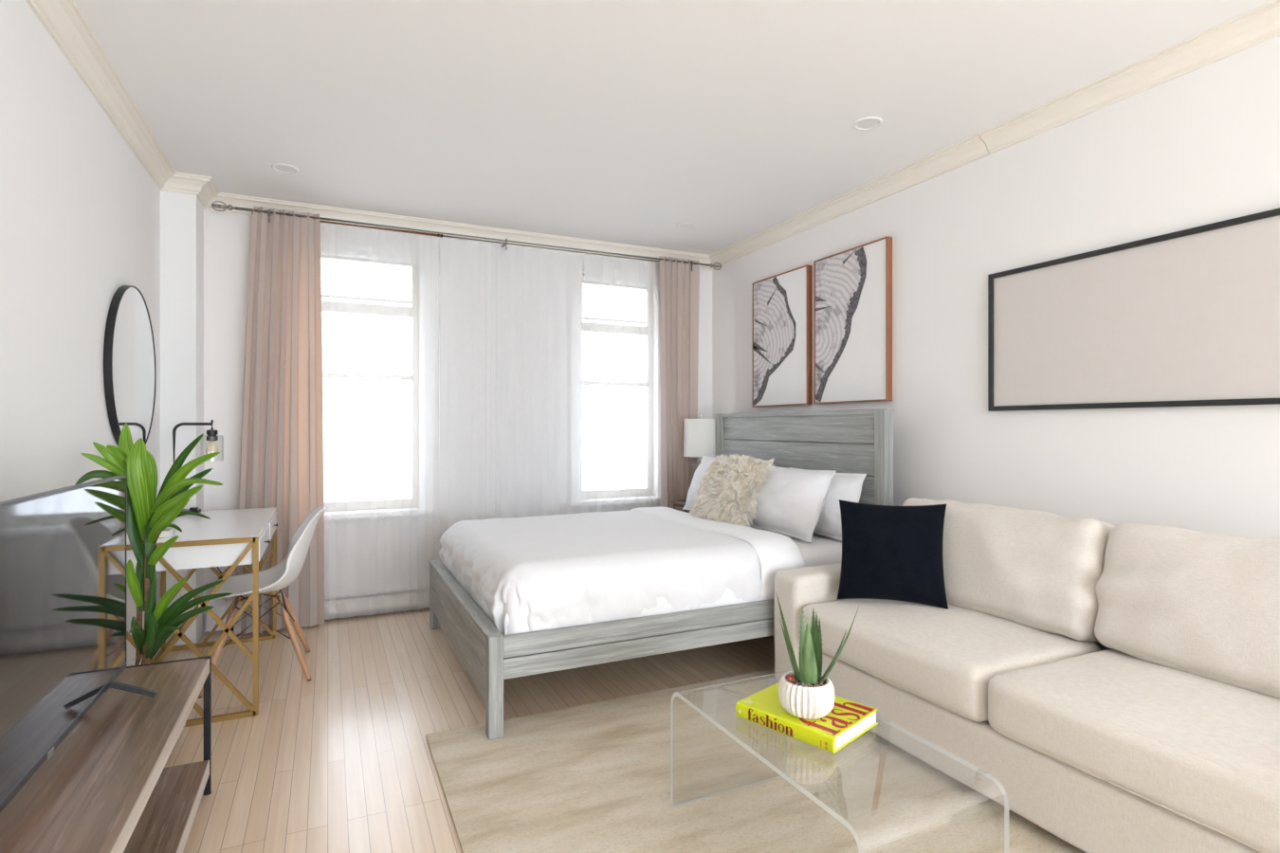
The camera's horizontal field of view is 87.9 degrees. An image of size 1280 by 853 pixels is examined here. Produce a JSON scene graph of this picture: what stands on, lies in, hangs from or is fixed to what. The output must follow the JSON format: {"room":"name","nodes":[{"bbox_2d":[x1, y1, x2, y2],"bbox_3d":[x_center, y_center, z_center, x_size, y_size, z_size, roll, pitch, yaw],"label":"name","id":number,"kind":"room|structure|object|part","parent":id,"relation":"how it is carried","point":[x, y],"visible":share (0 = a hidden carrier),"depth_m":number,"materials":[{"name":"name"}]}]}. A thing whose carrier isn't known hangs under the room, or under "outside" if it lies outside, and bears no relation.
{"room":"studio apartment","nodes":[
{"label":"studio apartment","id":0,"kind":"room"},
{"bbox_2d":[0,0,160,666],"bbox_3d":[-1.149,-0.080,0.305,0.120,2.660,8.530,0,0,-25],"label":"wall","id":1,"kind":"structure","parent":0,"point":[80,211],"depth_m":2.31,"materials":[{"name":"white paint"}]},
{"bbox_2d":[25,0,176,189],"bbox_3d":[-0.965,-1.367,0.159,0.090,0.085,7.910,0,0,-25],"label":"trim","id":2,"kind":"structure","parent":1,"relation":"attached to","point":[64,21],"depth_m":2.60,"materials":[{"name":"beige paint"}]},
{"bbox_2d":[103,285,156,446],"bbox_3d":[-2.398,-0.265,3.138,0.030,0.790,0.790,0,0,-25],"label":"round mirror","id":3,"kind":"object","parent":1,"relation":"attached to","point":[129,352],"visible":0.85,"depth_m":3.05,"materials":[{"name":"black metal"}]},
{"bbox_2d":[127,647,161,666],"bbox_3d":[-0.999,1.185,0.143,0.015,0.130,7.910,0,0,-25],"label":"baseboard","id":4,"kind":"structure","parent":1,"relation":"attached to","point":[133,662],"depth_m":3.18,"materials":[{"name":"white paint"}]},
{"bbox_2d":[160,190,203,646],"bbox_3d":[-2.670,-0.080,3.877,0.170,2.660,0.270,0,0,-25],"label":"wall","id":5,"kind":"structure","parent":0,"point":[181,214],"depth_m":3.76,"materials":[{"name":"white paint"}]},
{"bbox_2d":[160,172,212,194],"bbox_3d":[-2.553,-1.367,3.733,0.260,0.085,0.090,0,0,-25],"label":"trim","id":6,"kind":"structure","parent":5,"relation":"attached to","point":[180,182],"depth_m":3.73,"materials":[{"name":"beige paint"}]},
{"bbox_2d":[196,178,219,208],"bbox_3d":[-2.533,-1.367,3.892,0.090,0.085,0.360,0,0,-25],"label":"trim","id":7,"kind":"structure","parent":5,"relation":"attached to","point":[209,191],"depth_m":3.89,"materials":[{"name":"beige paint"}]},
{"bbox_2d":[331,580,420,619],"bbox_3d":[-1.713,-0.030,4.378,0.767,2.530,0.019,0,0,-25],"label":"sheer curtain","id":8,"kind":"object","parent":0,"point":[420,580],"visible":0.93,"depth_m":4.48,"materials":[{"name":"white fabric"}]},
{"bbox_2d":[203,208,712,632],"bbox_3d":[-1.141,-0.080,4.856,3.770,2.660,0.200,0,0,-25],"label":"wall","id":9,"kind":"structure","parent":0,"point":[374,551],"depth_m":4.67,"materials":[{"name":"white paint"}]},
{"bbox_2d":[205,579,429,631],"bbox_3d":[-1.024,1.149,4.760,3.520,0.199,0.075,0,0,-25],"label":"baseboard heater","id":10,"kind":"object","parent":9,"relation":"attached to","point":[400,596],"visible":0.36,"depth_m":4.38,"materials":[{"name":"white paint"}]},
{"bbox_2d":[320,231,439,520],"bbox_3d":[-1.879,-0.328,4.475,0.990,1.875,0.258,0,0,-25],"label":"window","id":11,"kind":"structure","parent":9,"relation":"in","point":[422,502],"depth_m":4.57,"materials":[{"name":"white paint"}]},
{"bbox_3d":[-1.899,-0.343,4.516,0.660,0.035,0.030,0,0,-25],"label":"meeting rail","id":12,"kind":"part","parent":11,"relation":"part of","materials":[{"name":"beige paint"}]},
{"bbox_2d":[320,248,419,374],"bbox_3d":[-1.871,-0.759,4.456,0.740,0.818,0.033,0,0,-25],"label":"blind","id":13,"kind":"object","parent":11,"relation":"attached to","point":[326,251],"visible":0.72,"depth_m":4.46,"materials":[{"name":"white paint"}]},
{"bbox_3d":[-1.900,-0.745,4.426,0.003,0.790,0.003,0,0,-25],"label":"cord","id":14,"kind":"part","parent":13,"relation":"part of","materials":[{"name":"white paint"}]},
{"bbox_3d":[-1.871,-0.858,4.458,0.730,0.016,0.020,0,0,-25],"label":"rail","id":15,"kind":"part","parent":13,"relation":"part of","materials":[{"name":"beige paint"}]},
{"bbox_3d":[-1.863,0.585,4.439,0.990,0.040,0.180,0,0,-25],"label":"sill","id":16,"kind":"part","parent":11,"relation":"part of","materials":[{"name":"white paint"}]},
{"bbox_2d":[205,192,712,268],"bbox_3d":[-1.003,-1.367,4.761,3.600,0.085,0.090,0,0,-25],"label":"trim","id":17,"kind":"structure","parent":9,"relation":"attached to","point":[235,200],"depth_m":4.62,"materials":[{"name":"beige paint"}]},
{"bbox_2d":[211,201,721,271],"bbox_3d":[-0.959,-1.283,4.715,3.517,0.096,0.210,0,0,-25],"label":"curtain rod","id":18,"kind":"object","parent":9,"relation":"attached to","point":[229,207],"visible":0.98,"depth_m":4.39,"materials":[{"name":"silver metal"}]},
{"bbox_2d":[233,205,324,635],"bbox_3d":[-2.195,-0.043,4.052,0.488,2.563,0.079,0,0,-25],"label":"curtain","id":19,"kind":"object","parent":18,"relation":"hanging from","point":[282,464],"visible":0.83,"depth_m":4.06,"materials":[{"name":"pink fabric"}]},
{"bbox_2d":[251,211,659,262],"bbox_3d":[-1.079,-1.307,4.676,2.870,0.028,0.029,0,0,-25],"label":"curtain rod","id":20,"kind":"object","parent":18,"relation":"attached to","point":[392,229],"visible":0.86,"depth_m":4.53,"materials":[{"name":"silver metal"}]},
{"bbox_2d":[472,241,583,519],"bbox_3d":[-0.895,-0.030,4.762,1.052,2.530,0.021,0,0,-25],"label":"sheer curtain","id":21,"kind":"object","parent":20,"relation":"hanging from","point":[569,256],"visible":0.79,"depth_m":4.75,"materials":[{"name":"white fabric"}]},
{"bbox_2d":[583,254,660,512],"bbox_3d":[-0.132,-0.030,5.121,0.660,2.530,0.016,0,0,-25],"label":"sheer curtain","id":22,"kind":"object","parent":20,"relation":"hanging from","point":[586,257],"visible":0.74,"depth_m":5.12,"materials":[{"name":"white fabric"}]},
{"bbox_2d":[658,256,699,509],"bbox_3d":[0.311,-0.043,5.232,0.352,2.563,0.070,0,0,-25],"label":"curtain","id":23,"kind":"object","parent":18,"relation":"hanging from","point":[679,286],"visible":0.62,"depth_m":5.22,"materials":[{"name":"pink fabric"}]},
{"bbox_2d":[566,259,657,507],"bbox_3d":[-0.183,-0.328,5.273,0.900,1.875,0.258,0,0,-25],"label":"window","id":24,"kind":"structure","parent":9,"relation":"in","point":[576,264],"depth_m":5.18,"materials":[{"name":"white paint"}]},
{"bbox_3d":[-0.166,0.585,5.238,0.900,0.040,0.180,0,0,-25],"label":"sill","id":25,"kind":"part","parent":24,"relation":"part of","materials":[{"name":"white paint"}]},
{"bbox_3d":[-0.202,-0.343,5.315,0.570,0.035,0.030,0,0,-25],"label":"meeting rail","id":26,"kind":"part","parent":24,"relation":"part of","materials":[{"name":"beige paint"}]},
{"bbox_3d":[-0.201,-0.303,5.312,0.660,1.734,0.045,0,0,-25],"label":"sash frame","id":27,"kind":"part","parent":24,"relation":"part of","materials":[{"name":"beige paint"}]},
{"bbox_2d":[582,274,655,384],"bbox_3d":[-0.174,-0.749,5.255,0.650,0.838,0.033,0,0,-25],"label":"blind","id":28,"kind":"object","parent":24,"relation":"attached to","point":[594,279],"visible":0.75,"depth_m":5.24,"materials":[{"name":"white paint"}]},
{"bbox_3d":[-0.358,-0.735,5.152,0.003,0.810,0.003,0,0,-25],"label":"cord","id":29,"kind":"part","parent":28,"relation":"part of","materials":[{"name":"white paint"}]},
{"bbox_3d":[-0.174,-0.838,5.256,0.640,0.016,0.020,0,0,-25],"label":"rail","id":30,"kind":"part","parent":28,"relation":"part of","materials":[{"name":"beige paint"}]},
{"bbox_2d":[162,608,774,852],"bbox_3d":[0.611,1.290,1.133,3.970,0.080,8.530,0,0,-25],"label":"floor","id":31,"kind":"structure","parent":0,"point":[339,760],"depth_m":2.85,"materials":[{"name":"brown wood"}]},
{"bbox_2d":[0,656,211,852],"bbox_3d":[-1.347,1.017,1.499,0.444,0.464,1.504,0,0,-25],"label":"media console","id":32,"kind":"object","parent":31,"relation":"on","point":[106,787],"visible":0.87,"depth_m":1.63,"materials":[{"name":"brown wood"}]},
{"bbox_2d":[0,475,156,812],"bbox_3d":[-1.325,0.466,1.504,0.211,0.637,1.130,0,0,-25],"label":"television","id":33,"kind":"object","parent":32,"relation":"on","point":[63,551],"visible":1,"depth_m":1.52,"materials":[{"name":"black plastic"}]},
{"bbox_2d":[123,760,208,852],"bbox_3d":[-1.345,1.154,1.491,0.435,0.048,1.472,0,0,-25],"label":"shelf","id":34,"kind":"object","parent":32,"relation":"attached to","point":[164,825],"depth_m":1.95,"materials":[{"name":"brown wood"}]},
{"bbox_3d":[-1.662,1.016,2.169,0.440,0.461,0.020,0,0,-25],"label":"leg frame","id":35,"kind":"part","parent":32,"relation":"part of","materials":[{"name":"black metal"}]},
{"bbox_2d":[74,422,232,755],"bbox_3d":[-1.736,0.617,2.433,0.617,1.264,0.388,0,0,-2],"label":"dracaena","id":36,"kind":"object","parent":31,"relation":"on","point":[148,515],"visible":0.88,"depth_m":2.36,"materials":[{"name":"green plant"}]},
{"bbox_3d":[-1.857,0.688,2.446,0.080,0.611,0.026,0,0,11],"label":"stem","id":37,"kind":"part","parent":36,"relation":"part of","materials":[{"name":"green plant"}]},
{"bbox_3d":[-1.823,0.635,2.431,0.102,0.719,0.025,0,0,33],"label":"stem","id":38,"kind":"part","parent":36,"relation":"part of","materials":[{"name":"plant"}]},
{"bbox_2d":[126,507,277,727],"bbox_3d":[-2.145,0.863,3.284,0.586,0.772,1.171,0,0,-25],"label":"desk","id":39,"kind":"object","parent":31,"relation":"on","point":[232,538],"visible":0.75,"depth_m":2.86,"materials":[{"name":"white paint"}]},
{"bbox_3d":[-2.401,1.239,3.164,0.021,0.021,1.170,0,0,-25],"label":"floor rail","id":40,"kind":"part","parent":39,"relation":"part of","materials":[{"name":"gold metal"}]},
{"bbox_2d":[158,527,172,538],"bbox_3d":[-2.070,0.458,2.861,0.082,0.036,0.062,0,0,-25],"label":"box","id":41,"kind":"object","parent":39,"relation":"on","point":[168,532],"visible":0.41,"depth_m":2.85,"materials":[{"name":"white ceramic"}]},
{"bbox_2d":[172,420,224,576],"bbox_3d":[-2.470,0.592,3.792,0.242,1.254,0.430,0,0,-15],"label":"desk lamp","id":42,"kind":"object","parent":39,"relation":"on","point":[211,436],"visible":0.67,"depth_m":3.65,"materials":[{"name":"black metal"}]},
{"bbox_3d":[-2.455,0.220,3.641,0.182,0.482,0.015,0,0,-25],"label":"arm","id":43,"kind":"part","parent":42,"relation":"part of","materials":[{"name":"black metal"}]},
{"bbox_2d":[205,420,218,454],"bbox_3d":[-2.373,0.068,3.680,0.060,0.208,0.060,0,0,-25],"label":"socket","id":44,"kind":"object","parent":42,"relation":"attached to","point":[211,436],"depth_m":3.66,"materials":[{"name":"black"}]},
{"bbox_3d":[-2.400,0.864,3.800,0.564,0.771,0.021,0,0,-25],"label":"frame","id":45,"kind":"part","parent":39,"relation":"part of","materials":[{"name":"gold metal"}]},
{"bbox_3d":[-1.777,0.544,3.137,0.008,0.091,0.530,0,0,-25],"label":"drawer","id":46,"kind":"part","parent":39,"relation":"part of","materials":[{"name":"white paint"}]},
{"bbox_3d":[-2.024,0.544,3.662,0.008,0.091,0.530,0,0,-25],"label":"drawer","id":47,"kind":"part","parent":39,"relation":"part of","materials":[{"name":"white paint"}]},
{"bbox_2d":[198,506,325,698],"bbox_3d":[-1.906,0.838,3.387,0.542,0.825,0.486,0,0,-27],"label":"shell chair","id":48,"kind":"object","parent":31,"relation":"on","point":[283,574],"visible":0.85,"depth_m":3.33,"materials":[{"name":"white plastic"}]},
{"bbox_3d":[-1.994,1.044,3.148,0.033,0.414,0.204,0,0,24],"label":"leg","id":49,"kind":"part","parent":48,"relation":"part of","materials":[{"name":"brown wood"}]},
{"bbox_3d":[-2.151,1.044,3.454,0.204,0.414,0.033,0,0,11],"label":"leg","id":50,"kind":"part","parent":48,"relation":"part of","materials":[{"name":"brown wood"}]},
{"bbox_3d":[-1.719,1.044,3.290,0.204,0.414,0.033,0,0,11],"label":"leg","id":51,"kind":"part","parent":48,"relation":"part of","materials":[{"name":"brown wood"}]},
{"bbox_3d":[-1.876,1.044,3.596,0.033,0.414,0.204,0,0,24],"label":"leg","id":52,"kind":"part","parent":48,"relation":"part of","materials":[{"name":"brown wood"}]},
{"bbox_2d":[429,408,893,739],"bbox_3d":[0.017,0.577,3.832,2.150,1.344,1.680,0,0,-25],"label":"bed","id":53,"kind":"object","parent":31,"relation":"on","point":[857,443],"visible":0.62,"depth_m":3.16,"materials":[{"name":"grey wood"}]},
{"bbox_3d":[-1.272,1.041,4.121,0.060,0.416,0.060,0,0,-25],"label":"foot post","id":54,"kind":"part","parent":53,"relation":"part of","materials":[{"name":"grey wood"}]},
{"bbox_3d":[-0.935,0.989,3.384,0.030,0.273,1.564,0,0,-25],"label":"footboard","id":55,"kind":"part","parent":53,"relation":"part of","materials":[{"name":"grey wood"}]},
{"bbox_3d":[-0.582,1.035,2.655,0.060,0.404,0.060,0,0,-25],"label":"foot post","id":56,"kind":"part","parent":53,"relation":"part of","materials":[{"name":"grey wood"}]},
{"bbox_3d":[0.364,0.928,3.095,2.030,0.170,0.028,0,0,-25],"label":"rail","id":57,"kind":"part","parent":53,"relation":"part of","materials":[{"name":"grey wood"}]},
{"bbox_2d":[501,512,841,635],"bbox_3d":[0.026,0.790,3.838,1.995,0.334,1.587,0,0,-25],"label":"mattress","id":58,"kind":"object","parent":53,"relation":"on","point":[822,550],"visible":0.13,"depth_m":2.98,"materials":[{"name":"white fabric"}]},
{"bbox_2d":[439,507,804,635],"bbox_3d":[-0.226,0.717,3.729,1.553,0.319,1.666,0,0,-25],"label":"duvet","id":59,"kind":"object","parent":58,"relation":"on","point":[554,552],"visible":0.98,"depth_m":3.15,"materials":[{"name":"white fabric"}]},
{"bbox_2d":[682,455,716,511],"bbox_3d":[0.523,0.402,4.490,0.254,0.385,0.660,0,0,-25],"label":"pillow","id":60,"kind":"object","parent":58,"relation":"on","point":[706,461],"visible":0.32,"depth_m":4.59,"materials":[{"name":"white fabric"}]},
{"bbox_2d":[688,453,776,527],"bbox_3d":[0.558,0.398,4.052,0.378,0.464,0.580,0,0,-25],"label":"cushion","id":61,"kind":"object","parent":58,"relation":"on","point":[726,494],"visible":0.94,"depth_m":3.94,"materials":[{"name":"beige fur"}]},
{"bbox_2d":[745,466,835,543],"bbox_3d":[0.826,0.423,3.815,0.266,0.374,0.680,0,0,-25],"label":"pillow","id":62,"kind":"object","parent":58,"relation":"on","point":[791,502],"visible":0.74,"depth_m":3.63,"materials":[{"name":"white fabric"}]},
{"bbox_2d":[788,467,866,540],"bbox_3d":[1.026,0.435,3.820,0.215,0.366,0.660,0,0,-25],"label":"pillow","id":63,"kind":"object","parent":58,"relation":"on","point":[843,486],"visible":0.35,"depth_m":3.60,"materials":[{"name":"white fabric"}]},
{"bbox_3d":[0.620,0.577,5.003,0.062,1.344,0.075,0,0,-25],"label":"headboard post","id":64,"kind":"part","parent":53,"relation":"part of","materials":[{"name":"grey wood"}]},
{"bbox_3d":[0.964,0.443,4.278,0.036,1.009,1.530,0,0,-25],"label":"headboard panel","id":65,"kind":"part","parent":53,"relation":"part of","materials":[{"name":"grey wood"}]},
{"bbox_3d":[1.303,0.577,3.550,0.062,1.344,0.075,0,0,-25],"label":"headboard post","id":66,"kind":"part","parent":53,"relation":"part of","materials":[{"name":"grey wood"}]},
{"bbox_2d":[671,499,689,512],"bbox_3d":[0.490,0.909,5.129,0.486,0.679,0.215,0,0,-25],"label":"nightstand","id":67,"kind":"object","parent":31,"relation":"on","point":[679,504],"visible":0.15,"depth_m":5.03,"materials":[{"name":"brown wood"}]},
{"bbox_3d":[0.296,0.695,5.038,0.013,0.170,0.175,0,0,-25],"label":"drawer","id":68,"kind":"part","parent":67,"relation":"part of","materials":[{"name":"brown wood"}]},
{"bbox_2d":[683,414,715,467],"bbox_3d":[0.478,0.237,5.138,0.287,0.664,0.287,0,0,-25],"label":"table lamp","id":69,"kind":"object","parent":67,"relation":"on","point":[699,434],"visible":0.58,"depth_m":5.01,"materials":[{"name":"white fabric"}]},
{"bbox_3d":[0.478,0.087,5.138,0.282,0.290,0.282,0,0,-25],"label":"lamp shade","id":70,"kind":"part","parent":69,"relation":"part of","materials":[{"name":"fabric"}]},
{"bbox_2d":[425,668,1086,852],"bbox_3d":[0.475,1.243,1.898,1.761,0.012,2.530,0,0,-25],"label":"area rug","id":71,"kind":"object","parent":31,"relation":"on","point":[594,777],"visible":0.77,"depth_m":2.28,"materials":[{"name":"fabric"}]},
{"bbox_2d":[670,670,1009,852],"bbox_3d":[0.490,1.043,1.872,0.456,0.386,0.860,0,0,-25],"label":"coffee table","id":72,"kind":"object","parent":71,"relation":"on","point":[827,809],"visible":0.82,"depth_m":1.76,"materials":[{"name":"clear plastic"}]},
{"bbox_2d":[735,682,877,753],"bbox_3d":[0.479,0.828,1.916,0.254,0.044,0.312,0,0,-45],"label":"book","id":73,"kind":"object","parent":72,"relation":"on","point":[847,721],"visible":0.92,"depth_m":1.84,"materials":[{"name":"yellow paper"}]},
{"bbox_2d":[778,670,834,719],"bbox_3d":[0.469,0.759,1.873,0.154,0.094,0.154,0,0,-25],"label":"pot","id":74,"kind":"object","parent":73,"relation":"on","point":[801,697],"depth_m":1.82,"materials":[{"name":"white ceramic"}]},
{"bbox_2d":[775,591,859,719],"bbox_3d":[0.484,0.633,1.875,0.207,0.345,0.164,0,0,-25],"label":"aloe","id":75,"kind":"object","parent":73,"relation":"on","point":[806,693],"visible":1,"depth_m":1.84,"materials":[{"name":"white ceramic"}]},
{"bbox_2d":[774,497,1279,852],"bbox_3d":[1.535,0.792,2.347,0.990,0.914,2.252,0,0,-25],"label":"sofa","id":76,"kind":"object","parent":31,"relation":"on","point":[1120,685],"visible":0.79,"depth_m":2.12,"materials":[{"name":"beige fabric"}]},
{"bbox_3d":[1.095,0.945,3.273,0.962,0.541,0.203,0,0,-25],"label":"arm","id":77,"kind":"part","parent":76,"relation":"part of","materials":[{"name":"beige fabric"}]},
{"bbox_2d":[837,499,948,609],"bbox_3d":[1.117,0.557,2.951,0.455,0.437,0.191,0,0,21],"label":"throw cushion","id":78,"kind":"object","parent":76,"relation":"on","point":[889,552],"visible":1,"depth_m":2.90,"materials":[{"name":"black fabric"}]},
{"bbox_2d":[803,599,1100,722],"bbox_3d":[1.215,0.886,2.705,0.714,0.232,0.924,0,0,-25],"label":"seat cushion","id":79,"kind":"object","parent":76,"relation":"on","point":[941,663],"depth_m":2.47,"materials":[{"name":"beige fabric"}]},
{"bbox_2d":[902,497,1115,642],"bbox_3d":[1.512,0.576,2.858,0.301,0.483,0.954,0,0,-25],"label":"cushion","id":80,"kind":"object","parent":76,"relation":"on","point":[1037,573],"depth_m":2.60,"materials":[{"name":"beige fabric"}]},
{"bbox_2d":[987,649,1279,852],"bbox_3d":[1.607,0.885,1.871,0.712,0.227,0.922,0,0,-25],"label":"seat cushion","id":81,"kind":"object","parent":76,"relation":"on","point":[1195,753],"depth_m":1.80,"materials":[{"name":"beige fabric"}]},
{"bbox_2d":[1094,523,1279,699],"bbox_3d":[1.914,0.577,2.000,0.303,0.482,0.952,0,0,-25],"label":"cushion","id":82,"kind":"object","parent":76,"relation":"on","point":[1200,606],"depth_m":2.10,"materials":[{"name":"beige fabric"}]},
{"bbox_2d":[73,0,1273,255],"bbox_3d":[0.611,-1.460,1.133,3.970,0.100,8.530,0,0,-25],"label":"ceiling","id":83,"kind":"structure","parent":0,"point":[619,121],"depth_m":2.79,"materials":[{"name":"white paint"}]},
{"bbox_2d":[271,163,298,173],"bbox_3d":[-1.936,-1.406,3.620,0.136,0.006,0.136,0,0,-25],"label":"recessed light","id":84,"kind":"object","parent":83,"relation":"in","point":[279,167],"visible":1,"depth_m":3.61,"materials":[{"name":"white paint"}]},
{"bbox_2d":[274,165,295,172],"bbox_3d":[-1.936,-1.408,3.620,0.101,0.002,0.101,0,0,-25],"label":"diffuser","id":85,"kind":"object","parent":84,"relation":"attached to","point":[282,169],"depth_m":3.63,"materials":[{"name":"white plastic"}]},
{"bbox_2d":[675,222,694,229],"bbox_3d":[0.317,-1.406,4.658,0.136,0.006,0.136,0,0,-25],"label":"recessed light","id":86,"kind":"object","parent":83,"relation":"in","point":[683,226],"visible":1,"depth_m":4.66,"materials":[{"name":"white paint"}]},
{"bbox_2d":[677,224,692,228],"bbox_3d":[0.317,-1.408,4.658,0.101,0.002,0.101,0,0,-25],"label":"diffuser","id":87,"kind":"object","parent":86,"relation":"attached to","point":[679,226],"depth_m":4.67,"materials":[{"name":"white plastic"}]},
{"bbox_2d":[852,116,882,130],"bbox_3d":[1.058,-1.406,3.084,0.136,0.006,0.136,0,0,-25],"label":"recessed light","id":88,"kind":"object","parent":83,"relation":"in","point":[867,123],"visible":1,"depth_m":3.08,"materials":[{"name":"white paint"}]},
{"bbox_2d":[856,119,878,128],"bbox_3d":[1.058,-1.408,3.084,0.101,0.002,0.101,0,0,-25],"label":"diffuser","id":89,"kind":"object","parent":88,"relation":"attached to","point":[860,123],"depth_m":3.08,"materials":[{"name":"white plastic"}]},
{"bbox_2d":[712,36,1279,538],"bbox_3d":[2.371,-0.080,1.961,0.120,2.660,8.530,0,0,-25],"label":"wall","id":90,"kind":"structure","parent":0,"point":[1199,147],"depth_m":2.93,"materials":[{"name":"white paint"}]},
{"bbox_2d":[752,264,811,407],"bbox_3d":[0.994,-0.610,4.696,0.041,0.930,0.629,0,0,-25],"label":"framed print","id":91,"kind":"object","parent":90,"relation":"attached to","point":[781,302],"visible":1,"depth_m":4.64,"materials":[{"name":"white paper"}]},
{"bbox_2d":[708,133,989,268],"bbox_3d":[1.115,-1.367,4.382,0.090,0.085,2.580,0,0,-25],"label":"trim","id":92,"kind":"structure","parent":90,"relation":"attached to","point":[969,150],"depth_m":3.92,"materials":[{"name":"beige paint"}]},
{"bbox_2d":[814,236,892,403],"bbox_3d":[1.290,-0.615,4.067,0.041,0.935,0.626,0,0,-25],"label":"framed print","id":93,"kind":"object","parent":90,"relation":"attached to","point":[853,286],"visible":1,"depth_m":4.01,"materials":[{"name":"white paper"}]},
{"bbox_2d":[978,0,1279,154],"bbox_3d":[2.858,-1.367,0.679,0.090,0.085,5.595,0,0,-25],"label":"trim","id":94,"kind":"structure","parent":90,"relation":"attached to","point":[1260,25],"depth_m":2.58,"materials":[{"name":"beige paint"}]},
{"bbox_2d":[987,207,1279,411],"bbox_3d":[1.993,-0.405,2.590,0.026,0.660,1.390,0,0,-25],"label":"frame","id":95,"kind":"object","parent":90,"relation":"attached to","point":[1190,317],"visible":1,"depth_m":2.60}
]}

